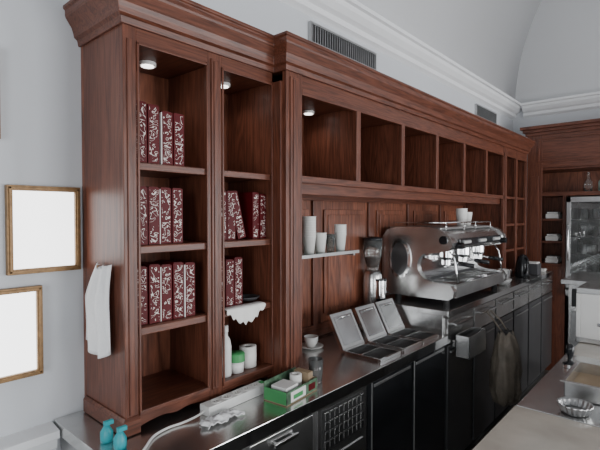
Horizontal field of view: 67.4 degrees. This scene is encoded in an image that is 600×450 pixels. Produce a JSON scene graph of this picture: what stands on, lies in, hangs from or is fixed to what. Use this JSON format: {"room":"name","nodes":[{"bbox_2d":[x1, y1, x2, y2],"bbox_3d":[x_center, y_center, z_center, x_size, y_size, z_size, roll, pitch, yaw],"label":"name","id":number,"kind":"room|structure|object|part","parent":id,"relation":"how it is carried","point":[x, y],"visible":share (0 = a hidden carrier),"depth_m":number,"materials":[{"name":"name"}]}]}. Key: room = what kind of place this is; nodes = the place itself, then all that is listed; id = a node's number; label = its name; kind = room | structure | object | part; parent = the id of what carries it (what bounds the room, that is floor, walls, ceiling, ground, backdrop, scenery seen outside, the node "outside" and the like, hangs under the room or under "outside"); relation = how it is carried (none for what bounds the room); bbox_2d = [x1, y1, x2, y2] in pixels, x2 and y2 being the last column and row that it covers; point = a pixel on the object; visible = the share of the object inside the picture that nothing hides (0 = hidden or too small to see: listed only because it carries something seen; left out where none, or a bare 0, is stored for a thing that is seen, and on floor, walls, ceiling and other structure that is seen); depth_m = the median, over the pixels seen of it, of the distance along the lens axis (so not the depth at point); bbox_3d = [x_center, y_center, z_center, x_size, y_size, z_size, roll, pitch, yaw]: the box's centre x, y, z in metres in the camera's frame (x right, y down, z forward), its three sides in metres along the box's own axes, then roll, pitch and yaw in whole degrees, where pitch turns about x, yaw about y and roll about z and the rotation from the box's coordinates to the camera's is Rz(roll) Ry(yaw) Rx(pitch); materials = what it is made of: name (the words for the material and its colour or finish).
{"room":"coffee shop","nodes":[
{"label":"coffee shop","id":0,"kind":"room"},
{"bbox_2d":[0,0,512,449],"bbox_3d":[-0.280,0.119,2.258,0.120,2.860,8.200,1,2,42],"label":"wall","id":1,"kind":"structure","parent":0,"point":[41,133],"depth_m":1.53,"materials":[{"name":"paint"}]},
{"bbox_2d":[0,285,43,383],"bbox_3d":[-0.940,0.349,1.408,0.026,0.294,0.245,1,2,42],"label":"picture frame","id":2,"kind":"object","parent":1,"relation":"attached to","point":[21,308],"visible":1,"depth_m":1.46,"materials":[{"name":"white paper"}]},
{"bbox_2d":[0,421,59,449],"bbox_3d":[-1.877,0.765,0.330,0.070,0.135,3.175,1,2,42],"label":"trim","id":3,"kind":"structure","parent":1,"relation":"attached to","point":[44,436],"depth_m":1.46,"materials":[{"name":"white paint"}]},
{"bbox_2d":[4,184,80,275],"bbox_3d":[-0.850,0.014,1.501,0.026,0.287,0.225,1,2,42],"label":"picture frame","id":4,"kind":"object","parent":1,"relation":"attached to","point":[43,223],"visible":1,"depth_m":1.50,"materials":[{"name":"brown wood"}]},
{"bbox_2d":[308,21,376,70],"bbox_3d":[0.277,-1.078,2.752,0.020,0.120,0.680,1,2,42],"label":"air vent","id":5,"kind":"object","parent":1,"relation":"in","point":[318,34],"visible":0.78,"depth_m":2.71,"materials":[{"name":"metal"}]},
{"bbox_2d":[279,0,521,118],"bbox_3d":[-0.190,-1.234,2.147,0.120,0.150,8.200,1,2,42],"label":"trim","id":6,"kind":"structure","parent":1,"relation":"attached to","point":[352,18],"depth_m":3.15,"materials":[{"name":"white paint"}]},
{"bbox_2d":[474,103,496,123],"bbox_3d":[1.890,-1.119,4.569,0.020,0.120,0.580,1,2,42],"label":"air vent","id":7,"kind":"object","parent":1,"relation":"in","point":[481,111],"visible":0.8,"depth_m":4.55,"materials":[{"name":"metal"}]},
{"bbox_2d":[357,0,541,98],"bbox_3d":[1.670,-2.555,0.465,5.136,2.569,8.200,1,2,42],"label":"ceiling","id":8,"kind":"structure","parent":0,"point":[487,38],"depth_m":4.18,"materials":[{"name":"paint"}]},
{"bbox_2d":[469,370,548,449],"bbox_3d":[1.670,1.638,0.560,5.296,0.100,8.400,1,2,42],"label":"floor","id":9,"kind":"structure","parent":0,"point":[545,371],"depth_m":3.75,"materials":[{"name":"tile"}]},
{"bbox_2d":[54,324,447,449],"bbox_3d":[0.007,1.083,2.075,0.575,0.938,1.914,1,2,42],"label":"countertop","id":10,"kind":"structure","parent":9,"relation":"on","point":[398,402],"depth_m":1.83,"materials":[{"name":"silver metal"}]},
{"bbox_2d":[100,419,113,443],"bbox_3d":[-0.597,0.637,1.391,0.038,0.062,0.039,1,2,42],"label":"spray bottle","id":11,"kind":"object","parent":10,"relation":"on","point":[106,434],"visible":0.99,"depth_m":1.38,"materials":[{"name":"plastic"}]},
{"bbox_2d":[113,424,126,449],"bbox_3d":[-0.539,0.637,1.350,0.038,0.062,0.039,1,2,42],"label":"spray bottle","id":12,"kind":"object","parent":10,"relation":"on","point":[120,439],"visible":1,"depth_m":1.34,"materials":[{"name":"plastic"}]},
{"bbox_3d":[-0.330,0.645,1.545,0.093,0.038,0.636,1,2,33],"label":"power strip","id":13,"kind":"part","parent":10,"relation":"part of","materials":[{"name":"white plastic"}]},
{"bbox_2d":[199,409,244,429],"bbox_3d":[-0.267,0.649,1.529,0.068,0.026,0.167,1,2,42],"label":"crumpled napkin","id":14,"kind":"object","parent":10,"relation":"on","point":[223,416],"visible":1,"depth_m":1.51,"materials":[{"name":"white paper"}]},
{"bbox_2d":[264,367,316,406],"bbox_3d":[-0.034,0.622,1.750,0.112,0.075,0.200,1,2,36],"label":"box","id":15,"kind":"object","parent":10,"relation":"on","point":[290,386],"visible":1,"depth_m":1.72,"materials":[{"name":"green paper"}]},
{"bbox_2d":[63,0,534,436],"bbox_3d":[0.746,-0.078,2.990,0.432,1.415,4.212,1,2,42],"label":"wooden shelving unit","id":16,"kind":"object","parent":10,"relation":"on","point":[376,149],"depth_m":1.85,"materials":[{"name":"brown wood"}]},
{"bbox_2d":[96,264,106,269],"bbox_3d":[-0.648,0.137,1.472,0.016,0.016,0.030,1,2,42],"label":"coat hook","id":17,"kind":"object","parent":16,"relation":"attached to","point":[98,267],"visible":0.72,"depth_m":1.46,"materials":[{"name":"silver metal"}]},
{"bbox_2d":[85,262,111,358],"bbox_3d":[-0.671,0.280,1.485,0.217,0.313,0.023,1,2,42],"label":"hanging cloth","id":18,"kind":"object","parent":17,"relation":"hanging from","point":[97,292],"visible":0.99,"depth_m":1.47,"materials":[{"name":"white fabric"}]},
{"bbox_2d":[139,60,155,68],"bbox_3d":[-0.551,-0.579,1.626,0.060,0.014,0.060,1,2,42],"label":"puck light","id":19,"kind":"object","parent":16,"relation":"attached to","point":[147,64],"visible":0.98,"depth_m":1.61,"materials":[{"name":"white plastic"}]},
{"bbox_2d":[136,100,183,165],"bbox_3d":[-0.519,-0.307,1.562,0.130,0.201,0.188,1,2,42],"label":"books","id":20,"kind":"object","parent":16,"relation":"on","point":[161,132],"visible":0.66,"depth_m":1.53,"materials":[{"name":"red paper"}]},
{"bbox_2d":[137,186,182,244],"bbox_3d":[-0.521,-0.033,1.567,0.130,0.193,0.184,1,2,42],"label":"books","id":21,"kind":"object","parent":16,"relation":"on","point":[161,208],"visible":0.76,"depth_m":1.53,"materials":[{"name":"red paper"}]},
{"bbox_2d":[138,260,194,325],"bbox_3d":[-0.505,0.230,1.591,0.130,0.197,0.230,1,2,42],"label":"books","id":22,"kind":"object","parent":16,"relation":"on","point":[167,286],"visible":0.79,"depth_m":1.55,"materials":[{"name":"red paper"}]},
{"bbox_2d":[221,82,229,88],"bbox_3d":[-0.322,-0.585,1.884,0.060,0.014,0.060,1,2,42],"label":"puck light","id":23,"kind":"object","parent":16,"relation":"attached to","point":[226,84],"visible":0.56,"depth_m":1.87,"materials":[{"name":"white plastic"}]},
{"bbox_2d":[222,325,231,377],"bbox_3d":[-0.293,0.494,1.767,0.048,0.200,0.048,1,2,42],"label":"bottle","id":24,"kind":"object","parent":16,"relation":"on","point":[228,370],"visible":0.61,"depth_m":1.75,"materials":[{"name":"plastic"}]},
{"bbox_2d":[225,255,242,306],"bbox_3d":[-0.325,0.226,1.824,0.129,0.193,0.131,1,2,42],"label":"books","id":25,"kind":"object","parent":16,"relation":"on","point":[233,264],"visible":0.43,"depth_m":1.80,"materials":[{"name":"red paper"}]},
{"bbox_2d":[224,190,245,239],"bbox_3d":[-0.312,-0.040,1.817,0.130,0.196,0.146,1,2,42],"label":"books","id":26,"kind":"object","parent":16,"relation":"on","point":[234,229],"visible":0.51,"depth_m":1.77,"materials":[{"name":"red paper"}]},
{"bbox_2d":[231,350,244,373],"bbox_3d":[-0.256,0.553,1.818,0.066,0.080,0.066,1,2,42],"label":"lidded jar","id":27,"kind":"object","parent":16,"relation":"on","point":[237,356],"visible":0.85,"depth_m":1.79,"materials":[{"name":"white plastic"}]},
{"bbox_2d":[225,301,265,324],"bbox_3d":[-0.224,0.357,1.792,0.046,0.074,0.200,1,2,42],"label":"lace doily","id":28,"kind":"object","parent":16,"relation":"on","point":[246,312],"visible":0.97,"depth_m":1.78,"materials":[{"name":"white fabric"}]},
{"bbox_2d":[239,343,255,368],"bbox_3d":[-0.219,0.549,1.890,0.072,0.085,0.072,1,2,42],"label":"paper roll","id":29,"kind":"object","parent":16,"relation":"on","point":[249,349],"visible":0.88,"depth_m":1.86,"materials":[{"name":"white paper"}]},
{"bbox_2d":[243,294,258,300],"bbox_3d":[-0.222,0.307,1.903,0.104,0.015,0.104,1,2,42],"label":"round tray","id":30,"kind":"object","parent":16,"relation":"on","point":[246,297],"visible":0.63,"depth_m":1.93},
{"bbox_2d":[238,192,265,238],"bbox_3d":[-0.215,-0.041,1.923,0.124,0.193,0.076,1,2,42],"label":"books","id":31,"kind":"object","parent":16,"relation":"on","point":[252,204],"visible":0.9,"depth_m":1.88,"materials":[{"name":"red paper"}]},
{"bbox_2d":[303,110,313,114],"bbox_3d":[0.043,-0.572,2.296,0.060,0.014,0.060,1,2,42],"label":"puck light","id":32,"kind":"object","parent":16,"relation":"attached to","point":[305,112],"visible":1,"depth_m":2.27,"materials":[{"name":"white plastic"}]},
{"bbox_2d":[302,216,315,253],"bbox_3d":[0.044,0.049,2.189,0.072,0.181,0.072,1,2,42],"label":"paper cups","id":33,"kind":"object","parent":16,"relation":"on","point":[308,222],"visible":0.98,"depth_m":2.16,"materials":[{"name":"white paper"}]},
{"bbox_2d":[315,232,326,252],"bbox_3d":[0.101,0.088,2.256,0.068,0.099,0.068,1,2,42],"label":"paper cups","id":34,"kind":"object","parent":16,"relation":"on","point":[320,242],"visible":0.9,"depth_m":2.23,"materials":[{"name":"white paper"}]},
{"bbox_3d":[0.046,0.149,2.286,0.255,0.028,0.525,1,2,42],"label":"glass shelf","id":35,"kind":"part","parent":16,"relation":"part of","materials":[{"name":"glass"}]},
{"bbox_2d":[326,234,335,251],"bbox_3d":[0.156,0.091,2.318,0.057,0.090,0.057,1,2,42],"label":"drinking glass","id":36,"kind":"object","parent":16,"relation":"on","point":[330,239],"visible":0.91,"depth_m":2.30,"materials":[{"name":"clear glass"}]},
{"bbox_2d":[334,224,346,250],"bbox_3d":[0.213,0.066,2.381,0.068,0.138,0.068,1,2,42],"label":"paper cups","id":37,"kind":"object","parent":16,"relation":"on","point":[339,229],"visible":0.98,"depth_m":2.36,"materials":[{"name":"white paper"}]},
{"bbox_2d":[302,334,323,349],"bbox_3d":[0.058,0.615,2.370,0.132,0.060,0.132,1,2,42],"label":"cup","id":38,"kind":"object","parent":10,"relation":"on","point":[311,342],"visible":0.94,"depth_m":2.35,"materials":[{"name":"white ceramic"}]},
{"bbox_2d":[308,356,322,383],"bbox_3d":[0.066,0.608,1.881,0.064,0.098,0.064,1,2,42],"label":"drinking glass","id":39,"kind":"object","parent":10,"relation":"on","point":[315,363],"visible":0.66,"depth_m":1.86,"materials":[{"name":"clear glass"}]},
{"bbox_2d":[327,309,400,362],"bbox_3d":[0.323,0.556,2.300,0.324,0.184,0.190,1,2,42],"label":"bin","id":40,"kind":"object","parent":10,"relation":"on","point":[346,331],"visible":1,"depth_m":2.32,"materials":[{"name":"silver metal"}]},
{"bbox_2d":[362,236,388,305],"bbox_3d":[0.472,0.353,2.839,0.159,0.564,0.134,1,2,42],"label":"coffee grinder","id":41,"kind":"object","parent":10,"relation":"on","point":[374,285],"visible":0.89,"depth_m":2.80,"materials":[{"name":"metal"}]},
{"bbox_2d":[352,303,421,351],"bbox_3d":[0.476,0.552,2.473,0.324,0.184,0.190,1,2,42],"label":"bin","id":42,"kind":"object","parent":10,"relation":"on","point":[369,321],"visible":0.98,"depth_m":2.49,"materials":[{"name":"silver metal"}]},
{"bbox_2d":[374,298,438,342],"bbox_3d":[0.615,0.548,2.630,0.324,0.184,0.190,1,2,42],"label":"bin","id":43,"kind":"object","parent":10,"relation":"on","point":[391,320],"visible":0.87,"depth_m":2.65,"materials":[{"name":"silver metal"}]},
{"bbox_2d":[386,270,554,449],"bbox_3d":[1.493,0.994,3.740,0.586,1.043,2.540,1,2,42],"label":"base cabinet","id":44,"kind":"object","parent":9,"relation":"on","point":[524,305],"visible":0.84,"depth_m":3.06,"materials":[{"name":"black metal"}]},
{"bbox_2d":[382,220,506,305],"bbox_3d":[1.076,0.229,3.216,0.527,0.514,1.010,1,2,42],"label":"espresso machine","id":45,"kind":"object","parent":44,"relation":"on","point":[440,262],"visible":0.99,"depth_m":2.94,"materials":[{"name":"metal"}]},
{"bbox_3d":[1.053,-0.001,3.239,0.355,0.055,0.890,1,2,42],"label":"cup rail","id":46,"kind":"part","parent":45,"relation":"part of","materials":[{"name":"silver metal"}]},
{"bbox_2d":[456,208,467,225],"bbox_3d":[1.179,-0.059,3.285,0.085,0.124,0.085,1,2,42],"label":"paper cups","id":47,"kind":"object","parent":45,"relation":"on","point":[461,213],"visible":0.94,"depth_m":3.26,"materials":[{"name":"white paper"}]},
{"bbox_2d":[466,212,471,224],"bbox_3d":[1.242,-0.047,3.357,0.085,0.098,0.085,1,2,42],"label":"paper cups","id":48,"kind":"object","parent":45,"relation":"on","point":[469,214],"visible":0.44,"depth_m":3.32,"materials":[{"name":"white paper"}]},
{"bbox_2d":[452,327,485,359],"bbox_3d":[1.016,0.704,2.705,0.110,0.130,0.270,1,2,42],"label":"box","id":49,"kind":"object","parent":44,"relation":"attached to","point":[471,342],"visible":1,"depth_m":2.62,"materials":[{"name":"grey metal"}]},
{"bbox_2d":[487,310,522,407],"bbox_3d":[1.354,0.881,2.958,0.240,0.608,0.231,0,1,-9],"label":"plastic bag","id":50,"kind":"object","parent":44,"relation":"hanging from","point":[505,372],"visible":1,"depth_m":2.88,"materials":[{"name":"brown plastic"}]},
{"bbox_2d":[498,278,511,285],"bbox_3d":[1.609,0.451,3.571,0.132,0.050,0.132,1,2,42],"label":"bowl","id":51,"kind":"object","parent":44,"relation":"on","point":[508,280],"visible":0.57,"depth_m":3.53,"materials":[{"name":"ceramic"}]},
{"bbox_2d":[502,268,511,277],"bbox_3d":[1.738,0.421,3.790,0.095,0.100,0.095,1,2,42],"label":"milk jug","id":52,"kind":"object","parent":44,"relation":"on","point":[509,271],"visible":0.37,"depth_m":3.75,"materials":[{"name":"silver metal"}]},
{"bbox_2d":[514,254,529,277],"bbox_3d":[1.992,0.365,4.038,0.130,0.200,0.159,1,2,42],"label":"electric kettle","id":53,"kind":"object","parent":44,"relation":"on","point":[522,267],"visible":1,"depth_m":4.00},
{"bbox_2d":[529,261,540,274],"bbox_3d":[2.185,0.403,4.241,0.130,0.115,0.130,1,2,42],"label":"box","id":54,"kind":"object","parent":44,"relation":"on","point":[535,266],"visible":0.56,"depth_m":4.18,"materials":[{"name":"grey paper"}]},
{"bbox_2d":[472,342,599,449],"bbox_3d":[1.359,1.107,1.661,0.839,0.912,2.450,1,2,42],"label":"countertop","id":55,"kind":"structure","parent":9,"relation":"on","point":[537,422],"depth_m":1.49,"materials":[{"name":"stone"}]},
{"bbox_2d":[562,343,574,368],"bbox_3d":[1.225,0.591,2.042,0.059,0.108,0.059,1,2,42],"label":"coffee tamper","id":56,"kind":"object","parent":55,"relation":"on","point":[570,348],"visible":0.87,"depth_m":2.03,"materials":[{"name":"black metal"}]},
{"bbox_2d":[556,397,593,416],"bbox_3d":[0.960,0.637,1.570,0.113,0.032,0.113,1,2,42],"label":"tin","id":57,"kind":"object","parent":55,"relation":"on","point":[576,407],"visible":1,"depth_m":1.58,"materials":[{"name":"metal"}]},
{"bbox_2d":[560,360,599,404],"bbox_3d":[1.192,0.619,1.731,0.277,0.065,0.314,1,2,42],"label":"pan","id":58,"kind":"object","parent":55,"relation":"on","point":[582,380],"visible":1,"depth_m":1.76,"materials":[{"name":"silver metal"}]},
{"bbox_2d":[576,279,599,344],"bbox_3d":[1.845,0.492,2.482,0.480,0.297,0.455,1,2,42],"label":"cabinet","id":59,"kind":"object","parent":55,"relation":"on","point":[588,293],"visible":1,"depth_m":2.44,"materials":[{"name":"metal"}]},
{"bbox_2d":[520,118,599,370],"bbox_3d":[3.232,0.248,4.264,2.020,2.510,0.538,1,2,42],"label":"shelving unit","id":60,"kind":"object","parent":9,"relation":"on","point":[561,157],"visible":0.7,"depth_m":4.60,"materials":[{"name":"brown wood"}]},
{"bbox_2d":[545,255,561,262],"bbox_3d":[2.660,0.357,4.722,0.120,0.069,0.180,1,2,42],"label":"folded napkins","id":61,"kind":"object","parent":60,"relation":"in","point":[551,258],"visible":1,"depth_m":4.67,"materials":[{"name":"white fabric"}]},
{"bbox_2d":[545,234,561,240],"bbox_3d":[2.660,0.128,4.717,0.120,0.069,0.180,1,2,42],"label":"folded napkins","id":62,"kind":"object","parent":60,"relation":"in","point":[550,237],"visible":0.99,"depth_m":4.65,"materials":[{"name":"white fabric"}]},
{"bbox_2d":[546,212,561,218],"bbox_3d":[2.660,-0.102,4.712,0.120,0.069,0.180,1,2,42],"label":"folded napkins","id":63,"kind":"object","parent":60,"relation":"in","point":[550,215],"visible":0.96,"depth_m":4.65,"materials":[{"name":"white fabric"}]},
{"bbox_2d":[584,172,592,190],"bbox_3d":[2.891,-0.433,4.512,0.074,0.200,0.074,1,2,42],"label":"glass bottle","id":64,"kind":"object","parent":60,"relation":"in","point":[588,183],"visible":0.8,"depth_m":4.49,"materials":[{"name":"glass"}]},
{"bbox_2d":[561,271,599,345],"bbox_3d":[2.217,0.950,3.092,0.640,1.160,0.625,1,2,42],"label":"table","id":65,"kind":"object","parent":9,"relation":"on","point":[575,280],"visible":0.23,"depth_m":3.06,"materials":[{"name":"silver metal"}]},
{"bbox_2d":[565,196,599,344],"bbox_3d":[3.026,0.613,4.410,0.660,1.775,0.508,1,2,42],"label":"fridge","id":66,"kind":"object","parent":9,"relation":"on","point":[583,213],"visible":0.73,"depth_m":4.38,"materials":[{"name":"metal"}]},
{"bbox_2d":[513,0,599,253],"bbox_3d":[4.425,-1.236,3.613,5.316,5.508,0.120,1,2,42],"label":"wall","id":67,"kind":"structure","parent":0,"point":[560,57],"depth_m":4.92,"materials":[{"name":"paint"}]},
{"bbox_2d":[521,91,599,117],"bbox_3d":[4.397,-1.264,3.476,4.976,0.150,0.120,1,2,42],"label":"trim","id":68,"kind":"structure","parent":67,"relation":"attached to","point":[586,101],"depth_m":4.86,"materials":[{"name":"white paint"}]}
]}

